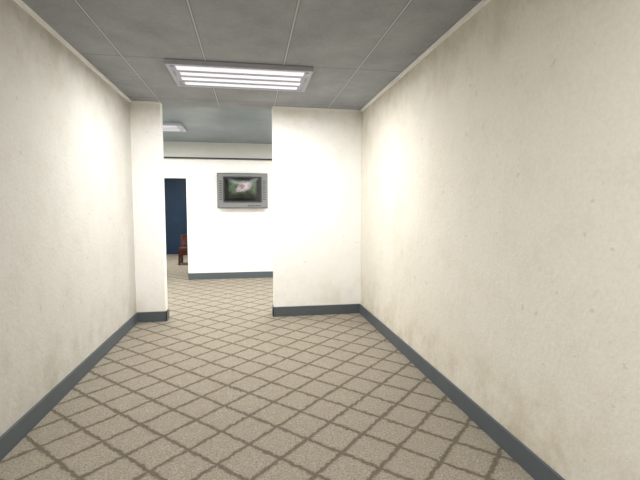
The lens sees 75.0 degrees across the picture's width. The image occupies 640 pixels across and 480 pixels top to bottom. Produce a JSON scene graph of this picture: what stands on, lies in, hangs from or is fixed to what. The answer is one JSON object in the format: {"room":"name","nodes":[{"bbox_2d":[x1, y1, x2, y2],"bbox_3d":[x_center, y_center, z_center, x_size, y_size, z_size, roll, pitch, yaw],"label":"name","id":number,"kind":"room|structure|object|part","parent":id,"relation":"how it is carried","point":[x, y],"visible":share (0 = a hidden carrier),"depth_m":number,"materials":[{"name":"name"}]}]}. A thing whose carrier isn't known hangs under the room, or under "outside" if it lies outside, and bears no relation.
{"room":"office corridor","nodes":[
{"label":"office corridor","id":0,"kind":"room"},
{"bbox_2d":[0,0,135,435],"bbox_3d":[-1.912,-0.030,1.278,0.150,3.070,9.150,-1,4,-9],"label":"wall","id":1,"kind":"structure","parent":0,"point":[68,283],"depth_m":3.45,"materials":[{"name":"white paint"}]},
{"bbox_2d":[0,313,137,460],"bbox_3d":[-1.829,1.428,1.401,0.018,0.145,9.150,-1,4,-9],"label":"baseboard","id":2,"kind":"structure","parent":1,"relation":"attached to","point":[28,421],"depth_m":3.41,"materials":[{"name":"plastic"}]},
{"bbox_2d":[130,103,167,311],"bbox_3d":[-3.397,-0.361,5.732,2.394,3.070,0.150,-1,4,-9],"label":"wall","id":3,"kind":"structure","parent":0,"point":[146,120],"depth_m":5.82,"materials":[{"name":"white paint"}]},
{"bbox_2d":[136,308,168,322],"bbox_3d":[-3.389,1.098,5.842,2.412,0.145,0.186,-1,4,-9],"label":"baseboard","id":4,"kind":"structure","parent":3,"relation":"attached to","point":[159,316],"depth_m":5.92,"materials":[{"name":"plastic"}]},
{"bbox_2d":[164,157,271,159],"bbox_3d":[-1.896,-1.830,9.405,6.600,0.025,0.105,-1,4,-9],"label":"trim soffit edge","id":5,"kind":"object","parent":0,"point":[164,157],"depth_m":9.29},
{"bbox_2d":[164,158,272,272],"bbox_3d":[-1.917,-0.650,9.619,6.600,3.070,0.150,-1,4,-9],"label":"wall","id":6,"kind":"structure","parent":0,"point":[220,240],"depth_m":9.51,"materials":[{"name":"white paint"}]},
{"bbox_2d":[163,141,271,158],"bbox_3d":[-1.897,-2.007,9.395,6.600,0.330,0.100,-1,4,-9],"label":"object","id":7,"kind":"structure","parent":6,"relation":"attached to","point":[170,149],"depth_m":9.28,"materials":[{"name":"paint"}]},
{"bbox_2d":[188,271,272,279],"bbox_3d":[-1.904,0.815,9.645,6.600,0.145,0.018,-1,4,-9],"label":"baseboard","id":8,"kind":"structure","parent":6,"relation":"attached to","point":[264,274],"depth_m":9.61,"materials":[{"name":"plastic"}]},
{"bbox_2d":[217,173,267,207],"bbox_3d":[-1.753,-1.113,9.447,1.120,0.790,0.175,-1,4,-9],"label":"television","id":9,"kind":"object","parent":6,"relation":"attached to","point":[234,190],"visible":1,"depth_m":9.38,"materials":[{"name":"grey plastic"}]},
{"bbox_2d":[22,0,481,143],"bbox_3d":[-1.319,-1.975,5.935,6.900,0.120,18.700,-1,4,-9],"label":"ceiling","id":10,"kind":"structure","parent":0,"point":[355,49],"depth_m":3.74,"materials":[{"name":"grey tile"}]},
{"bbox_2d":[163,122,186,131],"bbox_3d":[-3.150,-1.992,7.305,1.480,0.050,0.600,-1,4,-9],"label":"ceiling light","id":11,"kind":"object","parent":10,"relation":"attached to","point":[167,126],"depth_m":7.29,"materials":[{"name":"white plastic"}]},
{"bbox_2d":[164,59,313,91],"bbox_3d":[-0.858,-1.790,4.583,1.480,0.050,0.770,-1,4,-9],"label":"ceiling light","id":12,"kind":"object","parent":10,"relation":"attached to","point":[186,73],"depth_m":4.46,"materials":[{"name":"white plastic"}]},
{"bbox_2d":[0,254,533,479],"bbox_3d":[-1.319,1.206,6.172,6.900,0.120,18.700,-1,4,-9],"label":"floor","id":13,"kind":"structure","parent":0,"point":[223,388],"depth_m":3.34,"materials":[{"name":"carpet"}]},
{"bbox_2d":[178,235,187,264],"bbox_3d":[-3.841,0.279,12.162,0.492,0.840,0.544,-1,4,-9],"label":"wooden chair","id":14,"kind":"object","parent":13,"relation":"on","point":[182,250],"visible":0.45,"depth_m":12.06,"materials":[{"name":"brown wood"}]},
{"bbox_3d":[-3.875,0.005,12.345,0.410,0.320,0.086,-1,4,-9],"label":"backrest","id":15,"kind":"part","parent":14,"relation":"part of","materials":[{"name":"brown wood"}]},
{"bbox_2d":[272,108,361,306],"bbox_3d":[0.616,-0.411,6.402,2.667,3.070,0.150,-1,4,-9],"label":"wall","id":16,"kind":"structure","parent":0,"point":[316,154],"depth_m":6.21,"materials":[{"name":"white paint"}]},
{"bbox_2d":[272,304,359,316],"bbox_3d":[0.607,1.048,6.509,2.685,0.145,0.186,-1,4,-9],"label":"baseboard","id":17,"kind":"structure","parent":16,"relation":"attached to","point":[341,308],"depth_m":6.30,"materials":[{"name":"plastic"}]},
{"bbox_2d":[360,0,639,479],"bbox_3d":[1.451,-0.071,1.839,0.150,3.070,9.150,-1,4,-9],"label":"wall","id":18,"kind":"structure","parent":0,"point":[500,173],"depth_m":2.55,"materials":[{"name":"white paint"}]},
{"bbox_2d":[14,0,489,111],"bbox_3d":[-0.230,-1.567,1.446,3.260,0.028,9.150,-1,4,-9],"label":"crown molding","id":19,"kind":"structure","parent":18,"relation":"attached to","point":[20,3],"depth_m":3.93,"materials":[{"name":"white paint"}]},
{"bbox_2d":[359,304,564,479],"bbox_3d":[1.368,1.388,1.934,0.018,0.145,9.150,-1,4,-9],"label":"baseboard","id":20,"kind":"structure","parent":18,"relation":"attached to","point":[528,460],"depth_m":3.11,"materials":[{"name":"plastic"}]},
{"bbox_3d":[-5.181,-0.867,14.698,1.060,2.750,0.050,-1,4,-9],"label":"door","id":21,"kind":"structure","parent":0,"visible":0},
{"bbox_2d":[164,178,187,253],"bbox_3d":[-5.182,-0.839,14.705,0.936,2.683,0.040,-1,4,-9],"label":"leaf","id":22,"kind":"object","parent":21,"relation":"attached to","point":[175,188],"visible":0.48,"depth_m":14.70,"materials":[{"name":"blue paint"}]}
]}

